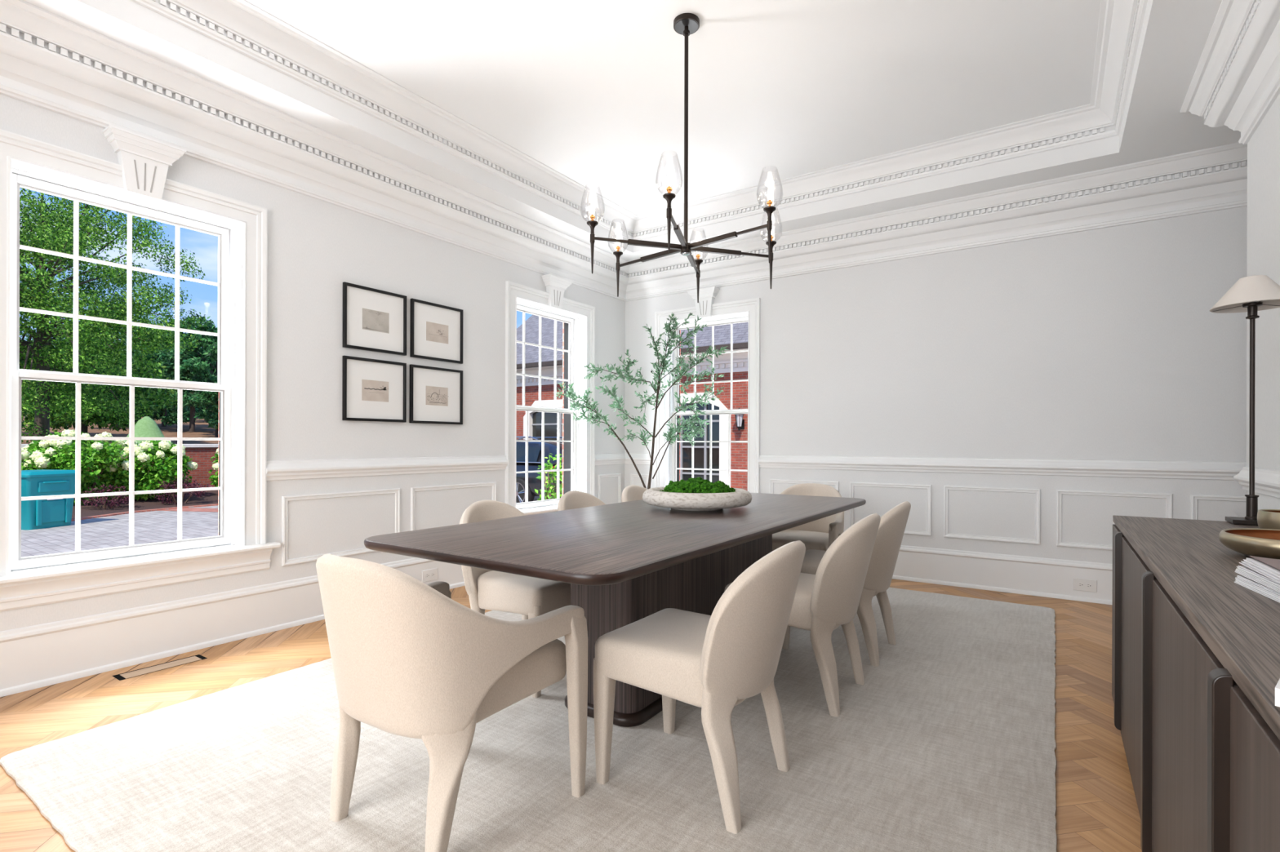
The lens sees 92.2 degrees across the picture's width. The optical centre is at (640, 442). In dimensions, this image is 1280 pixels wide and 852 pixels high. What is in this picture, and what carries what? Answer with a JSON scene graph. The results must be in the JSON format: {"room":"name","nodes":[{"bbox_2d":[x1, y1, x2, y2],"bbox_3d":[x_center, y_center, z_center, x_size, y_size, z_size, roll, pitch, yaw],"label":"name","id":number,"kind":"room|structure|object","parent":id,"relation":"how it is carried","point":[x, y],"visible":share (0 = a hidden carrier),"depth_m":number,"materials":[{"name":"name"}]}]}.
{"room":"dining room","nodes":[
{"label":"dining room","id":0,"kind":"room"},
{"bbox_2d":[0,93,625,631],"bbox_3d":[-1.990,-0.381,4.372,0.320,3.950,6.700,0,0,34],"label":"wall","id":1,"kind":"structure","parent":0,"point":[314,246],"depth_m":4.12,"materials":[{"name":"painted drywall"},{"name":"painted wood"}]},
{"bbox_2d":[0,124,280,612],"bbox_3d":[-2.670,-0.398,3.254,0.392,2.320,1.335,0,0,34],"label":"window","id":2,"kind":"structure","parent":1,"relation":"in","point":[241,546],"depth_m":3.25,"materials":[{"name":"white paint"}]},
{"bbox_2d":[0,557,464,697],"bbox_3d":[-1.894,0.999,4.245,0.031,0.290,6.200,0,0,34],"label":"baseboard","id":3,"kind":"structure","parent":1,"relation":"attached to","point":[44,655],"depth_m":3.26,"materials":[{"name":"white paint"}]},
{"bbox_2d":[342,355,406,422],"bbox_3d":[-1.847,-0.366,4.302,0.026,0.431,0.473,0,0,34],"label":"framed print","id":4,"kind":"object","parent":1,"relation":"attached to","point":[373,389],"visible":1,"depth_m":4.29,"materials":[{"name":"black"}]},
{"bbox_2d":[361,379,388,402],"bbox_3d":[-1.849,-0.363,4.304,0.002,0.144,0.204,0,0,34],"label":"print","id":5,"kind":"object","parent":4,"relation":"attached to","point":[372,390],"depth_m":4.30,"materials":[{"name":"grey paper"}]},
{"bbox_2d":[342,281,406,355],"bbox_3d":[-1.845,-0.855,4.303,0.026,0.433,0.475,0,0,34],"label":"framed print","id":6,"kind":"object","parent":1,"relation":"attached to","point":[375,320],"visible":1,"depth_m":4.29,"materials":[{"name":"black"}]},
{"bbox_2d":[362,308,389,333],"bbox_3d":[-1.847,-0.852,4.305,0.002,0.144,0.204,0,0,34],"label":"print","id":7,"kind":"object","parent":6,"relation":"attached to","point":[375,321],"depth_m":4.30,"materials":[{"name":"grey paper"}]},
{"bbox_2d":[266,455,508,480],"bbox_3d":[-1.703,0.169,4.513,0.046,0.124,1.961,0,0,34],"label":"trim","id":8,"kind":"structure","parent":1,"relation":"attached to","point":[290,469],"depth_m":4.30,"materials":[{"name":"white paint"}]},
{"bbox_2d":[422,568,437,582],"bbox_3d":[-1.597,1.005,4.682,0.009,0.088,0.140,0,0,34],"label":"wall outlet","id":9,"kind":"object","parent":1,"relation":"attached to","point":[430,575],"visible":0.99,"depth_m":4.68,"materials":[{"name":"white plastic"}]},
{"bbox_2d":[408,364,462,424],"bbox_3d":[-1.559,-0.362,4.731,0.026,0.431,0.476,0,0,34],"label":"framed print","id":10,"kind":"object","parent":1,"relation":"attached to","point":[436,393],"visible":1,"depth_m":4.72,"materials":[{"name":"black"}]},
{"bbox_2d":[426,386,448,406],"bbox_3d":[-1.559,-0.359,4.735,0.002,0.144,0.211,0,0,34],"label":"print","id":11,"kind":"object","parent":10,"relation":"attached to","point":[436,396],"depth_m":4.74,"materials":[{"name":"grey paper"}]},
{"bbox_2d":[409,298,462,364],"bbox_3d":[-1.556,-0.849,4.733,0.026,0.430,0.471,0,0,34],"label":"framed print","id":12,"kind":"object","parent":1,"relation":"attached to","point":[436,331],"visible":1,"depth_m":4.72,"materials":[{"name":"black"}]},
{"bbox_2d":[426,321,448,343],"bbox_3d":[-1.558,-0.846,4.735,0.002,0.144,0.204,0,0,34],"label":"print","id":13,"kind":"object","parent":12,"relation":"attached to","point":[437,332],"depth_m":4.73,"materials":[{"name":"grey paper"}]},
{"bbox_2d":[505,273,595,515],"bbox_3d":[-0.899,-0.393,5.890,0.392,2.320,1.345,0,0,34],"label":"window","id":14,"kind":"structure","parent":1,"relation":"in","point":[578,318],"depth_m":5.99,"materials":[{"name":"white paint"}]},
{"bbox_2d":[595,453,654,465],"bbox_3d":[-0.163,0.173,6.476,0.413,0.124,0.578,0,0,34],"label":"trim","id":15,"kind":"structure","parent":1,"relation":"attached to","point":[607,459],"depth_m":6.65,"materials":[{"name":"white paint"}]},
{"bbox_2d":[0,578,1142,851],"bbox_3d":[-0.126,1.250,1.249,6.700,0.200,9.600,0,0,34],"label":"floor","id":16,"kind":"structure","parent":0,"point":[1097,811],"depth_m":2.70,"materials":[{"name":"brown wood"}]},
{"bbox_2d":[112,654,207,680],"bbox_3d":[-2.441,1.141,3.143,0.104,0.003,0.370,0,0,34],"label":"floor vent","id":17,"kind":"object","parent":16,"relation":"in","point":[195,658],"visible":1,"depth_m":3.13,"materials":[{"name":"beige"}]},
{"bbox_2d":[0,587,1057,851],"bbox_3d":[0.278,1.144,3.244,3.171,0.014,4.606,0,0,34],"label":"area rug","id":18,"kind":"object","parent":16,"relation":"on","point":[947,744],"visible":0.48,"depth_m":2.14,"materials":[{"name":"carpet"}]},
{"bbox_2d":[315,553,587,851],"bbox_3d":[-0.634,0.718,1.903,0.698,0.832,0.658,0,0,32],"label":"armchair","id":19,"kind":"object","parent":18,"relation":"on","point":[409,660],"visible":1,"depth_m":1.66,"materials":[{"name":"beige fabric"}]},
{"bbox_2d":[458,500,570,697],"bbox_3d":[-0.583,0.719,3.100,0.636,0.830,0.548,0,0,34],"label":"dining chair","id":20,"kind":"object","parent":18,"relation":"on","point":[530,597],"visible":0.41,"depth_m":2.90,"materials":[{"name":"beige fabric"}]},
{"bbox_2d":[557,490,604,511],"bbox_3d":[-0.184,0.721,3.747,0.636,0.830,0.548,0,0,34],"label":"dining chair","id":21,"kind":"object","parent":18,"relation":"on","point":[572,500],"visible":0.02,"depth_m":3.90,"materials":[{"name":"beige fabric"}]},
{"bbox_2d":[364,493,866,727],"bbox_3d":[0.210,0.749,3.163,1.176,0.776,2.870,0,0,34],"label":"dining table","id":22,"kind":"object","parent":18,"relation":"on","point":[624,563],"visible":0.54,"depth_m":2.52,"materials":[{"name":"brown wood"}]},
{"bbox_2d":[642,487,751,511],"bbox_3d":[0.312,0.309,3.403,0.602,0.103,0.602,0,0,34],"label":"stone bowl","id":23,"kind":"object","parent":22,"relation":"on","point":[652,496],"visible":0.88,"depth_m":3.15,"materials":[{"name":"stone"}]},
{"bbox_2d":[555,312,728,488],"bbox_3d":[0.004,-0.050,5.939,1.629,2.400,0.594,0,0,-2],"label":"tree","id":24,"kind":"object","parent":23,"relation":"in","point":[692,420],"visible":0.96,"depth_m":5.91,"materials":[{"name":"green plant"}]},
{"bbox_2d":[659,476,736,493],"bbox_3d":[0.315,0.253,3.402,0.446,0.128,0.449,0,0,41],"label":"moss","id":25,"kind":"object","parent":23,"relation":"in","point":[697,485],"visible":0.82,"depth_m":3.29,"materials":[{"name":"green plant"}]},
{"bbox_2d":[621,484,648,502],"bbox_3d":[0.184,0.722,4.295,0.636,0.830,0.548,0,0,34],"label":"dining chair","id":26,"kind":"object","parent":18,"relation":"on","point":[633,492],"visible":0.05,"depth_m":4.41,"materials":[{"name":"beige fabric"}]},
{"bbox_2d":[593,540,805,834],"bbox_3d":[0.232,0.722,2.088,0.636,0.830,0.548,0,0,34],"label":"dining chair","id":27,"kind":"object","parent":18,"relation":"on","point":[729,656],"visible":1,"depth_m":1.89,"materials":[{"name":"beige fabric"}]},
{"bbox_2d":[724,513,880,716],"bbox_3d":[0.773,0.723,2.857,0.636,0.830,0.548,0,0,34],"label":"dining chair","id":28,"kind":"object","parent":18,"relation":"on","point":[824,601],"visible":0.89,"depth_m":2.60,"materials":[{"name":"beige fabric"}]},
{"bbox_2d":[772,483,844,551],"bbox_3d":[1.152,0.723,4.431,0.698,0.832,0.658,0,0,34],"label":"armchair","id":29,"kind":"object","parent":18,"relation":"on","point":[820,534],"visible":0.39,"depth_m":4.41,"materials":[{"name":"beige fabric"}]},
{"bbox_2d":[782,501,911,666],"bbox_3d":[1.163,0.724,3.438,0.636,0.830,0.548,0,0,34],"label":"dining chair","id":30,"kind":"object","parent":18,"relation":"on","point":[892,525],"visible":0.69,"depth_m":3.19,"materials":[{"name":"beige fabric"}]},
{"bbox_2d":[1111,515,1279,851],"bbox_3d":[1.479,0.724,1.341,0.604,0.860,2.460,0,0,34],"label":"sideboard","id":31,"kind":"object","parent":16,"relation":"on","point":[1196,651],"visible":1,"depth_m":1.15,"materials":[{"name":"brown wood"}]},
{"bbox_2d":[1208,275,1279,525],"bbox_3d":[2.235,-0.153,2.250,0.232,0.900,0.232,0,0,34],"label":"table lamp","id":32,"kind":"object","parent":31,"relation":"on","point":[1251,295],"visible":0.92,"depth_m":2.24,"materials":[{"name":"brown metal"}]},
{"bbox_2d":[1218,528,1279,559],"bbox_3d":[1.658,0.264,1.547,0.300,0.061,0.300,0,0,34],"label":"metal bowl","id":33,"kind":"object","parent":31,"relation":"on","point":[1255,542],"visible":0.96,"depth_m":1.56,"materials":[{"name":"gold metal"}]},
{"bbox_2d":[1234,575,1279,603],"bbox_3d":[1.339,0.283,1.123,0.308,0.021,0.239,0,0,25],"label":"magazine","id":34,"kind":"object","parent":31,"relation":"on","point":[1242,580],"visible":0.6,"depth_m":1.21,"materials":[{"name":"white paper"}]},
{"bbox_2d":[1235,564,1279,592],"bbox_3d":[1.336,0.263,1.123,0.308,0.020,0.239,0,0,27],"label":"magazine","id":35,"kind":"object","parent":34,"relation":"on","point":[1245,571],"visible":0.6,"depth_m":1.20,"materials":[{"name":"white paper"}]},
{"bbox_2d":[1239,555,1279,583],"bbox_3d":[1.337,0.245,1.115,0.316,0.017,0.239,0,0,30],"label":"magazine","id":36,"kind":"object","parent":35,"relation":"on","point":[1269,568],"visible":1,"depth_m":1.21,"materials":[{"name":"white paper"}]},
{"bbox_2d":[1257,509,1279,529],"bbox_3d":[1.958,0.251,1.850,0.150,0.089,0.150,0,0,34],"label":"metal bowl","id":37,"kind":"object","parent":31,"relation":"on","point":[1266,518],"visible":0.62,"depth_m":1.85,"materials":[{"name":"gold metal"}]},
{"bbox_2d":[1275,679,1279,706],"bbox_3d":[0.910,0.280,0.610,0.260,0.024,0.370,0,0,-39],"label":"open book","id":38,"kind":"object","parent":31,"relation":"on","point":[1277,686],"visible":1,"depth_m":0.67,"materials":[{"name":"white paper"}]},
{"bbox_2d":[22,0,1240,261],"bbox_3d":[0.721,-2.128,2.494,6.700,0.440,6.600,0,0,34],"label":"ceiling","id":39,"kind":"structure","parent":0,"point":[592,91],"depth_m":3.67,"materials":[{"name":"white paint"}]},
{"bbox_2d":[130,0,1147,239],"bbox_3d":[0.068,-2.113,2.933,3.876,0.183,5.254,0,0,34],"label":"trim","id":40,"kind":"structure","parent":39,"relation":"attached to","point":[241,26],"depth_m":4.17,"materials":[{"name":"white paint"}]},
{"bbox_2d":[580,13,781,302],"bbox_3d":[0.240,-1.526,3.225,1.111,1.357,1.056,0,0,34],"label":"chandelier","id":41,"kind":"object","parent":39,"relation":"hanging from","point":[685,24],"visible":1,"depth_m":3.20,"materials":[{"name":"brown metal"}]},
{"bbox_2d":[590,213,595,220],"bbox_3d":[-0.239,-1.121,3.076,0.026,0.039,0.026,0,0,34],"label":"socket","id":42,"kind":"object","parent":41,"relation":"attached to","point":[592,216],"depth_m":3.07,"materials":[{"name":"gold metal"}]},
{"bbox_2d":[666,186,671,193],"bbox_3d":[0.129,-1.120,2.737,0.026,0.039,0.026,0,0,34],"label":"socket","id":43,"kind":"object","parent":41,"relation":"attached to","point":[668,189],"depth_m":2.73,"materials":[{"name":"gold metal"}]},
{"bbox_2d":[766,199,772,206],"bbox_3d":[0.606,-1.119,2.885,0.026,0.039,0.026,0,0,34],"label":"socket","id":44,"kind":"object","parent":41,"relation":"attached to","point":[769,202],"depth_m":2.88,"materials":[{"name":"gold metal"}]},
{"bbox_2d":[624,206,1247,564],"bbox_3d":[2.530,-0.367,5.182,6.685,3.950,0.320,0,0,34],"label":"wall","id":45,"kind":"structure","parent":0,"point":[1105,343],"depth_m":4.76,"materials":[{"name":"paint"}]},
{"bbox_2d":[653,286,760,493],"bbox_3d":[0.709,-0.388,6.335,1.315,2.320,0.392,0,0,34],"label":"window","id":46,"kind":"structure","parent":45,"relation":"in","point":[731,313],"depth_m":6.29,"materials":[{"name":"white paint"}]},
{"bbox_2d":[892,545,1112,604],"bbox_3d":[2.435,1.012,5.059,6.300,0.290,0.031,0,0,34],"label":"baseboard","id":47,"kind":"structure","parent":45,"relation":"attached to","point":[1051,578],"depth_m":4.79,"materials":[{"name":"white paint"}]},
{"bbox_2d":[1073,577,1097,592],"bbox_3d":[3.252,1.041,4.506,0.140,0.088,0.009,0,0,34],"label":"wall outlet","id":48,"kind":"object","parent":45,"relation":"attached to","point":[1080,584],"visible":1,"depth_m":4.50,"materials":[{"name":"white plastic"}]},
{"bbox_2d":[1078,582,1083,587],"bbox_3d":[3.231,1.041,4.517,0.032,0.034,0.003,0,0,34],"label":"receptacle","id":49,"kind":"object","parent":48,"relation":"attached to","point":[1080,584],"depth_m":4.52,"materials":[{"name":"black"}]},
{"bbox_2d":[1086,583,1091,588],"bbox_3d":[3.271,1.041,4.490,0.032,0.034,0.003,0,0,34],"label":"receptacle","id":50,"kind":"object","parent":48,"relation":"attached to","point":[1088,585],"depth_m":4.49,"materials":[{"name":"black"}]},
{"bbox_2d":[1246,93,1279,510],"bbox_3d":[2.396,-0.493,0.549,1.740,3.700,5.244,0,0,34],"label":"wall","id":51,"kind":"structure","parent":0,"point":[1264,146],"depth_m":2.91,"materials":[{"name":"paint"}]},
{"bbox_2d":[0,0,1279,301],"bbox_3d":[0.720,-1.735,2.494,6.310,0.345,6.210,0,0,34],"label":"trim","id":52,"kind":"structure","parent":51,"relation":"attached to","point":[51,61],"depth_m":4.07,"materials":[{"name":"white paint"}]},
{"bbox_2d":[758,454,1279,497],"bbox_3d":[1.380,0.178,2.050,4.708,0.124,6.205,0,0,34],"label":"trim","id":53,"kind":"structure","parent":51,"relation":"attached to","point":[1267,481],"depth_m":4.61,"materials":[{"name":"white paint"}]},
{"label":"outside","id":54,"kind":"structure","parent":0,"visible":0},
{"bbox_3d":[-20.759,0.789,20.655,16.400,1.400,120.000,0,0,34],"label":"slope","id":55,"kind":"object","parent":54,"visible":0},
{"bbox_2d":[124,416,173,444],"bbox_3d":[-16.870,-0.200,20.928,2.193,1.400,2.137,0,0,34],"label":"conical shrub","id":56,"kind":"object","parent":55,"relation":"on","point":[146,427],"visible":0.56,"depth_m":20.75,"materials":[{"name":"green plant"}]},
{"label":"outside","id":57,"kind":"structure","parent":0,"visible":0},
{"bbox_2d":[21,415,218,444],"bbox_3d":[-55.778,-2.415,44.190,86.000,6.200,120.000,0,0,34],"label":"bank","id":58,"kind":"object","parent":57,"point":[202,429],"depth_m":43.01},
{"bbox_2d":[20,335,100,435],"bbox_3d":[-33.838,-2.712,33.579,8.720,6.942,7.494,0,0,-36],"label":"tree","id":59,"kind":"object","parent":58,"relation":"on","point":[22,425],"visible":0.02,"depth_m":33.67,"materials":[{"name":"green plant"}]},
{"bbox_2d":[20,345,172,433],"bbox_3d":[-27.052,-2.080,30.333,6.670,5.724,6.559,0,0,-32],"label":"tree","id":60,"kind":"object","parent":58,"relation":"on","point":[97,420],"visible":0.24,"depth_m":30.01,"materials":[{"name":"green plant"}]},
{"bbox_2d":[19,186,207,444],"bbox_3d":[-23.851,-5.469,24.334,10.716,13.111,11.038,0,0,19],"label":"tree","id":61,"kind":"object","parent":58,"relation":"on","point":[40,233],"visible":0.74,"depth_m":24.16,"materials":[{"name":"green plant"}]},
{"bbox_2d":[60,306,170,429],"bbox_3d":[-37.219,-4.679,44.519,7.902,10.850,8.084,0,0,-12],"label":"pine tree","id":62,"kind":"object","parent":58,"relation":"on","point":[140,351],"visible":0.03,"depth_m":43.89,"materials":[{"name":"green plant"}]},
{"bbox_2d":[88,355,177,422],"bbox_3d":[-27.054,-1.932,32.896,4.133,5.425,4.612,0,0,-29],"label":"tree","id":63,"kind":"object","parent":58,"relation":"on","point":[171,402],"visible":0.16,"depth_m":32.75,"materials":[{"name":"green plant"}]},
{"bbox_2d":[141,329,186,426],"bbox_3d":[-39.035,-4.394,49.920,7.006,10.271,7.054,0,0,12],"label":"pine tree","id":64,"kind":"object","parent":58,"relation":"on","point":[155,417],"visible":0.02,"depth_m":49.83,"materials":[{"name":"green plant"}]},
{"bbox_2d":[146,320,216,432],"bbox_3d":[-33.519,-4.233,46.070,5.967,9.980,5.002,0,0,10],"label":"pine tree","id":65,"kind":"object","parent":58,"relation":"on","point":[171,419],"visible":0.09,"depth_m":45.39,"materials":[{"name":"green plant"}]},
{"bbox_2d":[166,405,197,414],"bbox_3d":[-51.442,-4.973,64.360,8.970,11.355,7.952,0,0,-9],"label":"pine tree","id":66,"kind":"object","parent":58,"relation":"on","point":[185,409],"visible":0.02,"depth_m":65.07,"materials":[{"name":"green plant"}]},
{"bbox_2d":[155,313,218,437],"bbox_3d":[-29.192,-3.852,41.737,6.304,9.245,5.795,0,0,34],"label":"pine tree","id":67,"kind":"object","parent":58,"relation":"on","point":[195,366],"visible":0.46,"depth_m":40.37,"materials":[{"name":"green plant"}]},
{"bbox_2d":[169,342,208,415],"bbox_3d":[-51.610,-5.688,70.222,10.016,12.782,8.915,0,0,34],"label":"pine tree","id":68,"kind":"object","parent":58,"relation":"on","point":[200,408],"visible":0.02,"depth_m":70.43,"materials":[{"name":"green plant"}]},
{"bbox_2d":[169,399,213,422],"bbox_3d":[-42.519,-4.828,59.973,8.116,11.116,7.634,0,0,34],"label":"pine tree","id":69,"kind":"object","parent":58,"relation":"on","point":[187,414],"visible":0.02,"depth_m":58.70,"materials":[{"name":"green plant"}]},
{"bbox_2d":[186,378,214,422],"bbox_3d":[-31.495,-4.325,48.155,6.027,10.176,6.958,0,0,34],"label":"pine tree","id":70,"kind":"object","parent":58,"relation":"on","point":[208,405],"visible":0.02,"depth_m":46.45,"materials":[{"name":"green plant"}]},
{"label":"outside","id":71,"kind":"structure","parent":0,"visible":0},
{"bbox_2d":[21,496,552,557],"bbox_3d":[-1.961,1.744,8.023,28.300,0.300,28.000,0,0,34],"label":"paving","id":72,"kind":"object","parent":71,"point":[153,526],"depth_m":10.84,"materials":[{"name":"grey stone"}]},
{"bbox_2d":[21,469,75,529],"bbox_3d":[-11.230,1.037,11.471,0.860,1.060,0.924,0,0,10],"label":"planter","id":73,"kind":"object","parent":72,"relation":"on","point":[53,513],"visible":0.75,"depth_m":11.29,"materials":[{"name":"teal plastic"}]},
{"bbox_2d":[71,503,217,521],"bbox_3d":[-9.612,1.557,16.289,1.548,0.030,12.791,0,0,24],"label":"brick edging","id":74,"kind":"object","parent":72,"relation":"on","point":[215,504],"visible":0.4,"depth_m":13.90,"materials":[{"name":"red brick"}]},
{"bbox_2d":[71,490,217,518],"bbox_3d":[-11.514,1.466,14.442,5.320,0.160,18.000,0,0,34],"label":"mulch bed","id":75,"kind":"object","parent":72,"relation":"on","point":[212,498],"visible":0.19,"depth_m":14.84,"materials":[{"name":"brown soil"}]},
{"bbox_2d":[21,449,38,470],"bbox_3d":[-14.057,0.774,13.090,2.225,1.459,2.063,0,0,-24],"label":"hydrangea","id":76,"kind":"object","parent":75,"relation":"on","point":[24,455],"visible":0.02,"depth_m":13.47,"materials":[{"name":"green"}]},
{"bbox_2d":[21,429,139,505],"bbox_3d":[-13.117,0.625,14.382,2.124,1.867,2.078,0,0,-14],"label":"hydrangea","id":77,"kind":"object","parent":75,"relation":"on","point":[57,455],"visible":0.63,"depth_m":14.04,"materials":[{"name":"green plant"}]},
{"bbox_2d":[73,484,128,509],"bbox_3d":[-12.091,1.216,13.934,0.772,0.585,1.077,0,0,34],"label":"shrub","id":78,"kind":"object","parent":75,"relation":"on","point":[103,500],"visible":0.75,"depth_m":13.86,"materials":[{"name":"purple plant"}]},
{"bbox_2d":[102,440,198,500],"bbox_3d":[-12.321,0.677,15.566,1.920,1.584,1.936,0,0,34],"label":"hydrangea","id":79,"kind":"object","parent":75,"relation":"on","point":[151,451],"visible":0.67,"depth_m":15.14,"materials":[{"name":"green plant"}]},
{"bbox_2d":[150,473,210,504],"bbox_3d":[-11.376,1.136,15.248,0.860,0.761,1.318,0,0,34],"label":"shrub","id":80,"kind":"object","parent":75,"relation":"on","point":[166,486],"visible":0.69,"depth_m":15.21,"materials":[{"name":"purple plant"}]},
{"bbox_2d":[208,448,218,487],"bbox_3d":[-11.082,0.760,17.246,1.341,1.520,1.751,0,0,34],"label":"hydrangea","id":81,"kind":"object","parent":75,"relation":"on","point":[214,479],"visible":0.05,"depth_m":16.67,"materials":[{"name":"green plant"}]},
{"bbox_2d":[157,507,217,511],"bbox_3d":[-8.415,1.571,14.107,5.276,0.001,2.900,0,0,34],"label":"brick band","id":82,"kind":"object","parent":72,"relation":"on","point":[186,509],"visible":0.2,"depth_m":14.42,"materials":[{"name":"red brick"}]},
{"bbox_2d":[515,436,562,502],"bbox_3d":[-3.558,0.713,16.508,4.912,1.752,2.040,0,0,34],"label":"suv","id":83,"kind":"object","parent":72,"relation":"on","point":[535,448],"visible":0.16,"depth_m":14.85,"materials":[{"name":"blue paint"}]},
{"bbox_2d":[534,448,562,501],"bbox_3d":[-1.239,0.842,9.014,0.630,1.511,0.592,0,0,34],"label":"shrub","id":84,"kind":"object","parent":72,"relation":"on","point":[548,494],"visible":0.3,"depth_m":8.99,"materials":[{"name":"green plant"}]},
{"bbox_2d":[516,315,748,490],"bbox_3d":[2.780,-2.532,21.068,13.000,8.280,10.770,0,0,34],"label":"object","id":85,"kind":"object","parent":72,"relation":"on","point":[739,451],"visible":0.23,"depth_m":16.04,"materials":[{"name":"red brick"}]},
{"bbox_2d":[733,408,744,431],"bbox_3d":[2.471,-0.583,15.212,0.333,0.560,0.259,0,0,-34],"label":"wall lantern","id":86,"kind":"object","parent":85,"relation":"attached to","point":[739,417],"visible":0.88,"depth_m":15.14,"materials":[{"name":"black metal"}]},
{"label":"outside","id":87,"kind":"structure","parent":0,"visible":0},
{"bbox_2d":[21,444,218,496],"bbox_3d":[-16.100,0.787,12.706,0.440,1.530,52.000,0,0,34],"label":"wall","id":88,"kind":"structure","parent":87,"point":[201,454],"depth_m":17.66,"materials":[{"name":"brick"}]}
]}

